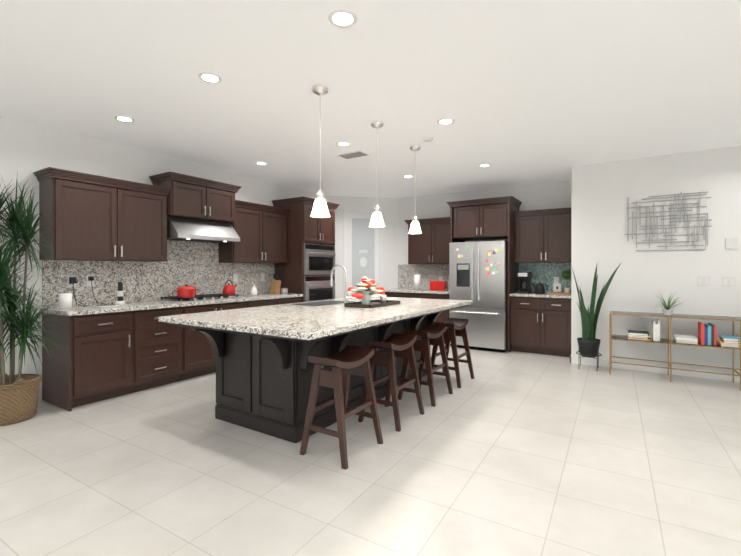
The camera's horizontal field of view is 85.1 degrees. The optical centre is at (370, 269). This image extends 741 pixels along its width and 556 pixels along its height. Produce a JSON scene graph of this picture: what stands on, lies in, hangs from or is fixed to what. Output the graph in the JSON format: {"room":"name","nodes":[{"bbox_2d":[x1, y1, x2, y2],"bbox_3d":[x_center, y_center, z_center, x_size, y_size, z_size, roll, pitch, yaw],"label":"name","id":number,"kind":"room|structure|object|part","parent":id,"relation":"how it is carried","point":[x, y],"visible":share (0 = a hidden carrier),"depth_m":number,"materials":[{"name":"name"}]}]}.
{"room":"kitchen","nodes":[
{"label":"kitchen","id":0,"kind":"room"},
{"bbox_2d":[0,116,327,399],"bbox_3d":[-3.386,-0.069,4.071,0.200,2.740,11.550,0,0,33],"label":"wall","id":1,"kind":"structure","parent":0,"point":[27,150],"depth_m":4.17,"materials":[{"name":"paint"}]},
{"bbox_2d":[37,175,168,262],"bbox_3d":[-2.851,-0.502,4.410,0.330,0.805,1.140,0,0,33],"label":"upper cabinet","id":2,"kind":"object","parent":1,"relation":"attached to","point":[159,241],"depth_m":4.20,"materials":[{"name":"brown wood"}]},
{"bbox_2d":[42,263,272,306],"bbox_3d":[-2.435,0.138,5.350,0.018,0.480,3.130,0,0,33],"label":"backsplash","id":3,"kind":"structure","parent":1,"relation":"attached to","point":[87,282],"depth_m":4.86,"materials":[{"name":"grey stone"}]},
{"bbox_2d":[153,175,240,242],"bbox_3d":[-2.221,-0.734,5.235,0.500,0.705,0.930,0,0,33],"label":"upper cabinet","id":4,"kind":"object","parent":1,"relation":"attached to","point":[200,211],"depth_m":5.10,"materials":[{"name":"brown wood"}]},
{"bbox_2d":[167,216,239,242],"bbox_3d":[-2.221,-0.512,5.236,0.500,0.275,0.900,0,0,33],"label":"hood","id":5,"kind":"object","parent":4,"relation":"attached to","point":[180,229],"depth_m":5.12,"materials":[{"name":"silver metal"}]},
{"bbox_2d":[217,203,288,262],"bbox_3d":[-1.751,-0.506,6.128,0.330,0.805,1.080,0,0,33],"label":"upper cabinet","id":6,"kind":"object","parent":1,"relation":"attached to","point":[264,232],"depth_m":5.99,"materials":[{"name":"brown wood"}]},
{"bbox_2d":[328,196,397,298],"bbox_3d":[-0.143,-0.078,8.021,1.000,2.740,1.000,0,0,33],"label":"wall","id":7,"kind":"structure","parent":0,"point":[389,206],"depth_m":8.10,"materials":[{"name":"paint"}]},
{"bbox_2d":[344,208,382,296],"bbox_3d":[-0.141,0.040,8.007,0.574,2.505,0.574,0,0,33],"label":"pantry door","id":8,"kind":"structure","parent":7,"relation":"in","point":[363,248],"depth_m":8.00,"materials":[{"name":"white glass"}]},
{"bbox_2d":[0,345,740,555],"bbox_3d":[0.312,1.357,1.736,9.050,0.100,11.600,0,0,33],"label":"floor","id":9,"kind":"structure","parent":0,"point":[512,453],"depth_m":2.58,"materials":[{"name":"tile"}]},
{"bbox_2d":[0,172,65,425],"bbox_3d":[-3.095,0.204,3.317,1.017,2.196,0.921,0,0,33],"label":"potted plant","id":10,"kind":"object","parent":9,"relation":"on","point":[19,394],"visible":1,"depth_m":3.48,"materials":[{"name":"plant"}]},
{"bbox_2d":[42,311,136,411],"bbox_3d":[-2.872,0.861,4.112,0.620,0.880,0.570,0,0,33],"label":"base cabinet","id":11,"kind":"object","parent":9,"relation":"on","point":[98,361],"depth_m":3.91,"materials":[{"name":"brown wood"}]},
{"bbox_2d":[40,291,296,314],"bbox_3d":[-2.176,0.398,5.173,0.645,0.040,3.150,0,0,33],"label":"countertop","id":12,"kind":"structure","parent":11,"relation":"on","point":[150,304],"depth_m":4.57,"materials":[{"name":"beige stone"}]},
{"bbox_2d":[59,293,71,308],"bbox_3d":[-2.987,0.306,3.953,0.104,0.150,0.104,0,0,33],"label":"paper towel roll","id":13,"kind":"object","parent":12,"relation":"on","point":[65,300],"visible":1,"depth_m":3.91,"materials":[{"name":"white paper"}]},
{"bbox_2d":[92,304,117,306],"bbox_3d":[-2.781,0.376,4.237,0.200,0.009,0.160,0,0,33],"label":"tablet","id":14,"kind":"object","parent":12,"relation":"on","point":[108,305],"visible":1,"depth_m":4.21,"materials":[{"name":"white plastic"}]},
{"bbox_2d":[115,282,124,304],"bbox_3d":[-2.743,0.255,4.426,0.096,0.250,0.096,0,0,33],"label":"stand","id":15,"kind":"object","parent":12,"relation":"on","point":[120,301],"visible":1,"depth_m":4.40,"materials":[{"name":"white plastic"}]},
{"bbox_2d":[175,284,197,297],"bbox_3d":[-2.233,0.253,4.907,0.218,0.158,0.284,0,0,33],"label":"pot","id":16,"kind":"object","parent":12,"relation":"on","point":[186,291],"visible":0.98,"depth_m":4.82,"materials":[{"name":"metal"}]},
{"bbox_2d":[158,293,244,302],"bbox_3d":[-2.155,0.355,5.201,0.510,0.045,0.900,0,0,33],"label":"cooktop","id":17,"kind":"object","parent":12,"relation":"in","point":[204,297],"depth_m":5.00,"materials":[{"name":"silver metal"}]},
{"bbox_2d":[222,280,236,294],"bbox_3d":[-1.897,0.229,5.470,0.170,0.202,0.219,0,0,33],"label":"kettle","id":18,"kind":"object","parent":12,"relation":"on","point":[228,289],"visible":1,"depth_m":5.39,"materials":[{"name":"metal"}]},
{"bbox_2d":[251,285,256,295],"bbox_3d":[-1.714,0.296,5.940,0.100,0.160,0.100,0,0,33],"label":"vase","id":19,"kind":"object","parent":12,"relation":"on","point":[253,291],"visible":1,"depth_m":5.91,"materials":[{"name":"ceramic"}]},
{"bbox_2d":[269,275,280,293],"bbox_3d":[-1.482,0.224,6.266,0.160,0.302,0.100,0,0,33],"label":"knife block","id":20,"kind":"object","parent":12,"relation":"on","point":[275,285],"visible":1,"depth_m":6.22,"materials":[{"name":"brown wood"}]},
{"bbox_2d":[281,288,287,293],"bbox_3d":[-1.371,0.331,6.421,0.116,0.088,0.116,0,0,33],"label":"lidded jar","id":21,"kind":"object","parent":12,"relation":"on","point":[284,290],"visible":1,"depth_m":6.37,"materials":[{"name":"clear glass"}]},
{"bbox_2d":[137,307,184,391],"bbox_3d":[-2.570,0.860,4.583,0.620,0.880,0.550,0,0,33],"label":"base cabinet","id":22,"kind":"object","parent":9,"relation":"on","point":[160,346],"depth_m":4.43,"materials":[{"name":"brown wood"}]},
{"bbox_2d":[185,303,248,379],"bbox_3d":[-2.170,0.858,5.206,0.620,0.880,0.930,0,0,33],"label":"base cabinet","id":23,"kind":"object","parent":9,"relation":"on","point":[199,359],"depth_m":4.86,"materials":[{"name":"brown wood"}]},
{"bbox_2d":[249,295,300,306],"bbox_3d":[-1.628,0.856,6.053,0.620,0.880,1.080,0,0,33],"label":"base cabinet","id":24,"kind":"object","parent":9,"relation":"on","point":[256,302],"depth_m":5.82,"materials":[{"name":"brown wood"}]},
{"bbox_2d":[273,199,336,301],"bbox_3d":[-1.092,0.107,6.842,0.670,2.375,0.830,0,0,33],"label":"tall cabinet","id":25,"kind":"object","parent":9,"relation":"on","point":[307,274],"depth_m":6.49,"materials":[{"name":"brown wood"}]},
{"bbox_2d":[169,304,469,442],"bbox_3d":[-0.236,0.861,4.151,1.560,0.880,2.980,0,0,33],"label":"kitchen island","id":26,"kind":"object","parent":9,"relation":"on","point":[264,369],"depth_m":3.29,"materials":[{"name":"brown wood"}]},
{"bbox_2d":[159,296,472,339],"bbox_3d":[-0.236,0.401,4.150,1.620,0.040,3.040,0,0,33],"label":"island countertop","id":27,"kind":"structure","parent":26,"relation":"on","point":[310,320],"depth_m":3.32,"materials":[{"name":"beige stone"}]},
{"bbox_2d":[287,300,356,306],"bbox_3d":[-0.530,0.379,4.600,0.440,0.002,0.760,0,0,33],"label":"sink","id":28,"kind":"object","parent":27,"relation":"in","point":[326,302],"depth_m":4.53,"materials":[{"name":"silver metal"}]},
{"bbox_2d":[330,264,348,302],"bbox_3d":[-0.331,0.160,4.509,0.243,0.440,0.116,0,0,33],"label":"faucet","id":29,"kind":"object","parent":27,"relation":"on","point":[331,280],"depth_m":4.42,"materials":[{"name":"silver metal"}]},
{"bbox_2d":[344,300,399,307],"bbox_3d":[0.032,0.362,4.347,0.320,0.035,0.620,0,0,33],"label":"wood tray","id":30,"kind":"object","parent":27,"relation":"on","point":[373,304],"visible":0.96,"depth_m":4.18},
{"bbox_2d":[346,277,386,304],"bbox_3d":[-0.034,0.218,4.202,0.421,0.299,0.506,0,0,33],"label":"flower vase","id":31,"kind":"object","parent":30,"relation":"on","point":[368,287],"visible":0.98,"depth_m":4.16,"materials":[{"name":"clear glass"}]},
{"bbox_2d":[380,297,385,302],"bbox_3d":[0.139,0.322,4.457,0.076,0.090,0.074,0,0,33],"label":"steel cup","id":32,"kind":"object","parent":30,"relation":"on","point":[382,300],"visible":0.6,"depth_m":4.43,"materials":[{"name":"silver metal"}]},
{"bbox_2d":[300,345,382,469],"bbox_3d":[-0.203,0.950,2.943,0.404,0.706,0.478,0,0,33],"label":"stool","id":33,"kind":"object","parent":9,"relation":"on","point":[351,359],"visible":1,"depth_m":2.84,"materials":[{"name":"brown wood"}]},
{"bbox_2d":[358,333,424,431],"bbox_3d":[0.191,0.949,3.558,0.404,0.706,0.478,0,0,33],"label":"stool","id":34,"kind":"object","parent":9,"relation":"on","point":[394,345],"visible":0.92,"depth_m":3.45,"materials":[{"name":"brown wood"}]},
{"bbox_2d":[398,324,452,406],"bbox_3d":[0.569,0.947,4.147,0.404,0.706,0.478,0,0,33],"label":"stool","id":35,"kind":"object","parent":9,"relation":"on","point":[430,334],"visible":0.85,"depth_m":4.04,"materials":[{"name":"brown wood"}]},
{"bbox_2d":[427,318,474,387],"bbox_3d":[0.946,0.946,4.737,0.404,0.706,0.478,0,0,33],"label":"stool","id":36,"kind":"object","parent":9,"relation":"on","point":[455,327],"visible":0.75,"depth_m":4.63,"materials":[{"name":"brown wood"}]},
{"bbox_2d":[384,196,570,356],"bbox_3d":[1.737,0.072,6.987,3.242,2.445,0.710,0,0,33],"label":"kitchen cabinets","id":37,"kind":"object","parent":9,"relation":"on","point":[539,244],"visible":0.62,"depth_m":6.50,"materials":[{"name":"brown wood"}]},
{"bbox_2d":[413,273,420,289],"bbox_3d":[0.879,0.211,7.578,0.150,0.322,0.148,0,0,33],"label":"paper towel holder","id":38,"kind":"object","parent":37,"relation":"on","point":[417,282],"visible":1,"depth_m":7.53,"materials":[{"name":"white paper"}]},
{"bbox_2d":[430,281,447,290],"bbox_3d":[1.244,0.284,7.297,0.298,0.177,0.170,0,0,33],"label":"toaster","id":39,"kind":"object","parent":37,"relation":"on","point":[438,285],"visible":1,"depth_m":7.23,"materials":[{"name":"metal"}]},
{"bbox_2d":[384,288,570,297],"bbox_3d":[1.754,0.395,7.015,3.242,0.040,0.645,0,0,33],"label":"countertop","id":40,"kind":"structure","parent":37,"relation":"on","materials":[{"name":"stone"}]},
{"bbox_2d":[517,272,531,293],"bbox_3d":[2.490,0.202,6.533,0.180,0.345,0.242,0,0,33],"label":"coffee maker","id":41,"kind":"object","parent":37,"relation":"on","point":[525,282],"visible":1,"depth_m":6.46,"materials":[{"name":"black plastic"}]},
{"bbox_2d":[532,282,547,293],"bbox_3d":[2.677,0.281,6.379,0.232,0.188,0.156,0,0,33],"label":"kettle","id":42,"kind":"object","parent":37,"relation":"on","point":[539,287],"visible":1,"depth_m":6.33,"materials":[{"name":"black metal"}]},
{"bbox_2d":[547,292,570,294],"bbox_3d":[2.965,0.365,6.284,0.330,0.020,0.430,0,0,33],"label":"wood board","id":43,"kind":"object","parent":37,"relation":"on","point":[557,293],"visible":0.77,"depth_m":6.13,"materials":[{"name":"brown wood"}]},
{"bbox_2d":[553,283,560,291],"bbox_3d":[3.001,0.284,6.488,0.110,0.138,0.018,0,0,33],"label":"framed sign","id":44,"kind":"object","parent":43,"relation":"on","point":[556,287],"visible":1,"depth_m":6.48,"materials":[{"name":"white paper"}]},
{"bbox_2d":[561,269,570,292],"bbox_3d":[3.075,0.172,6.311,0.182,0.364,0.173,0,0,33],"label":"topiary","id":45,"kind":"object","parent":43,"relation":"on","point":[566,275],"visible":0.94,"depth_m":6.29,"materials":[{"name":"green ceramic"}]},
{"bbox_2d":[449,241,507,352],"bbox_3d":[1.887,0.420,6.789,0.900,1.750,0.842,0,0,33],"label":"refrigerator","id":46,"kind":"object","parent":9,"relation":"on","point":[478,271],"visible":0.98,"depth_m":6.43,"materials":[{"name":"silver metal"}]},
{"bbox_2d":[572,263,620,370],"bbox_3d":[2.938,0.592,5.287,0.596,1.411,0.314,0,0,33],"label":"snake plant","id":47,"kind":"object","parent":9,"relation":"on","point":[588,343],"visible":1,"depth_m":5.28,"materials":[{"name":"plant"}]},
{"bbox_2d":[570,355,739,381],"bbox_3d":[4.612,1.251,4.458,4.345,0.100,0.014,0,0,33],"label":"baseboard","id":48,"kind":"structure","parent":9,"relation":"on","point":[589,361],"depth_m":5.10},
{"bbox_2d":[609,311,740,390],"bbox_3d":[3.829,0.920,4.663,1.828,0.759,0.378,0,0,33],"label":"console table","id":49,"kind":"object","parent":9,"relation":"on","point":[670,341],"visible":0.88,"depth_m":4.74,"materials":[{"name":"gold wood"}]},
{"bbox_2d":[628,330,650,340],"bbox_3d":[3.318,0.805,4.990,0.235,0.079,0.282,0,0,33],"label":"books","id":50,"kind":"object","parent":49,"relation":"on","point":[638,335],"visible":1,"depth_m":4.89,"materials":[{"name":"paper"}]},
{"bbox_2d":[652,318,659,340],"bbox_3d":[3.466,0.722,4.900,0.067,0.246,0.256,0,0,33],"label":"books","id":51,"kind":"object","parent":49,"relation":"on","point":[655,331],"visible":1,"depth_m":4.80,"materials":[{"name":"white paper"}]},
{"bbox_2d":[646,294,682,314],"bbox_3d":[3.552,0.393,4.808,0.464,0.291,0.447,0,0,33],"label":"spider plant","id":52,"kind":"object","parent":49,"relation":"on","point":[668,310],"visible":1,"depth_m":4.83,"materials":[{"name":"green plant"}]},
{"bbox_3d":[3.829,0.697,4.662,1.802,0.311,0.352,0,0,33],"label":"glass","id":53,"kind":"part","parent":49,"relation":"part of","materials":[{"name":"clear glass"}]},
{"bbox_2d":[673,334,697,343],"bbox_3d":[3.699,0.815,4.743,0.205,0.062,0.280,0,0,33],"label":"books","id":54,"kind":"object","parent":49,"relation":"on","point":[689,339],"visible":1,"depth_m":4.66,"materials":[{"name":"paper"}]},
{"bbox_2d":[698,322,716,345],"bbox_3d":[3.868,0.730,4.639,0.136,0.232,0.262,0,0,33],"label":"books","id":55,"kind":"object","parent":49,"relation":"on","point":[707,334],"visible":0.98,"depth_m":4.55,"materials":[{"name":"paper"}]},
{"bbox_2d":[717,335,739,347],"bbox_3d":[4.023,0.800,4.536,0.177,0.091,0.283,0,0,33],"label":"books","id":56,"kind":"object","parent":49,"relation":"on","point":[727,341],"visible":0.98,"depth_m":4.44,"materials":[{"name":"paper"}]},
{"bbox_2d":[0,0,740,197],"bbox_3d":[0.312,-1.483,1.729,9.050,0.100,11.600,0,0,33],"label":"ceiling","id":57,"kind":"structure","parent":0,"point":[522,92],"depth_m":3.11,"materials":[{"name":"paint"}]},
{"bbox_2d":[114,116,134,122],"bbox_3d":[-2.341,-1.433,3.844,0.169,0.007,0.169,0,0,21],"label":"recessed light","id":58,"kind":"object","parent":57,"relation":"in","point":[120,118],"depth_m":3.84,"materials":[{"name":"white"}]},
{"bbox_2d":[198,72,221,82],"bbox_3d":[-1.197,-1.432,3.016,0.169,0.007,0.169,0,0,21],"label":"recessed light","id":59,"kind":"object","parent":57,"relation":"in","point":[207,77],"depth_m":3.00,"materials":[{"name":"white"}]},
{"bbox_2d":[255,162,267,164],"bbox_3d":[-1.472,-1.437,5.460,0.169,0.007,0.169,0,0,21],"label":"recessed light","id":60,"kind":"object","parent":57,"relation":"in","point":[258,163],"depth_m":5.46,"materials":[{"name":"white"}]},
{"bbox_2d":[311,86,329,216],"bbox_3d":[-0.399,-0.931,3.207,0.156,1.009,0.156,0,0,33],"label":"pendant light","id":61,"kind":"object","parent":57,"relation":"hanging from","point":[320,208],"visible":1,"depth_m":3.18,"materials":[{"name":"beige glass"}]},
{"bbox_2d":[328,9,357,27],"bbox_3d":[-0.158,-1.430,2.303,0.169,0.007,0.169,0,0,21],"label":"recessed light","id":62,"kind":"object","parent":57,"relation":"in","point":[342,18],"depth_m":2.30,"materials":[{"name":"white"}]},
{"bbox_2d":[336,142,350,145],"bbox_3d":[-0.308,-1.435,4.608,0.169,0.007,0.169,0,0,21],"label":"recessed light","id":63,"kind":"object","parent":57,"relation":"in","point":[338,143],"depth_m":4.60,"materials":[{"name":"white"}]},
{"bbox_2d":[337,150,369,158],"bbox_3d":[-0.213,-1.432,5.034,0.360,0.015,0.200,0,0,33],"label":"ceiling vent","id":64,"kind":"object","parent":57,"relation":"in","point":[355,154],"visible":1,"depth_m":5.00,"materials":[{"name":"white metal"}]},
{"bbox_2d":[369,121,384,226],"bbox_3d":[0.064,-0.933,3.967,0.156,1.009,0.156,0,0,33],"label":"pendant light","id":65,"kind":"object","parent":57,"relation":"hanging from","point":[376,219],"visible":1,"depth_m":3.93,"materials":[{"name":"beige glass"}]},
{"bbox_2d":[409,146,421,233],"bbox_3d":[0.524,-0.935,4.741,0.156,1.009,0.156,0,0,33],"label":"pendant light","id":66,"kind":"object","parent":57,"relation":"hanging from","point":[415,227],"visible":1,"depth_m":4.70,"materials":[{"name":"beige glass"}]},
{"bbox_2d":[422,137,432,141],"bbox_3d":[0.625,-1.424,4.415,0.120,0.029,0.120,0,0,33],"label":"smoke detector","id":67,"kind":"object","parent":57,"relation":"attached to","point":[427,139],"visible":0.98,"depth_m":4.38,"materials":[{"name":"white plastic"}]},
{"bbox_2d":[437,118,454,124],"bbox_3d":[0.728,-1.434,3.909,0.169,0.007,0.169,0,0,21],"label":"recessed light","id":68,"kind":"object","parent":57,"relation":"in","point":[446,121],"depth_m":3.90,"materials":[{"name":"white"}]},
{"bbox_2d":[478,164,490,166],"bbox_3d":[1.574,-1.437,5.564,0.169,0.007,0.169,0,0,21],"label":"recessed light","id":69,"kind":"object","parent":57,"relation":"in","point":[481,165],"depth_m":5.56,"materials":[{"name":"white"}]},
{"bbox_2d":[398,180,570,264],"bbox_3d":[1.557,-0.077,7.644,4.270,2.740,0.200,0,0,33],"label":"wall","id":70,"kind":"structure","parent":0,"point":[548,195],"depth_m":7.30,"materials":[{"name":"paint"}]},
{"bbox_2d":[398,263,570,292],"bbox_3d":[1.922,0.129,7.276,3.242,0.490,0.024,0,0,33],"label":"backsplash","id":71,"kind":"structure","parent":70,"relation":"attached to","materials":[{"name":"stone"}]},
{"bbox_2d":[571,145,740,372],"bbox_3d":[5.003,-0.070,4.867,4.530,2.740,1.161,0,0,33],"label":"wall","id":72,"kind":"structure","parent":0,"point":[601,193],"depth_m":5.08,"materials":[{"name":"paint"}]},
{"bbox_3d":[3.690,-0.598,5.035,0.876,0.718,0.030,0,0,33],"label":"metal grid art","id":73,"kind":"part","parent":72,"relation":"part of"},
{"bbox_2d":[697,276,709,286],"bbox_3d":[4.001,0.140,4.850,0.120,0.120,0.009,0,0,33],"label":"switch plate","id":74,"kind":"object","parent":72,"relation":"attached to","point":[701,281],"depth_m":4.85,"materials":[{"name":"white plastic"}]},
{"bbox_2d":[722,277,735,286],"bbox_3d":[4.194,0.140,4.726,0.120,0.120,0.009,0,0,33],"label":"switch plate","id":75,"kind":"object","parent":72,"relation":"attached to","point":[726,281],"depth_m":4.72,"materials":[{"name":"white plastic"}]},
{"bbox_2d":[725,238,736,248],"bbox_3d":[4.208,-0.310,4.710,0.100,0.120,0.019,0,0,33],"label":"switch plate","id":76,"kind":"object","parent":72,"relation":"attached to","point":[730,243],"depth_m":4.71,"materials":[{"name":"white plastic"}]}
]}

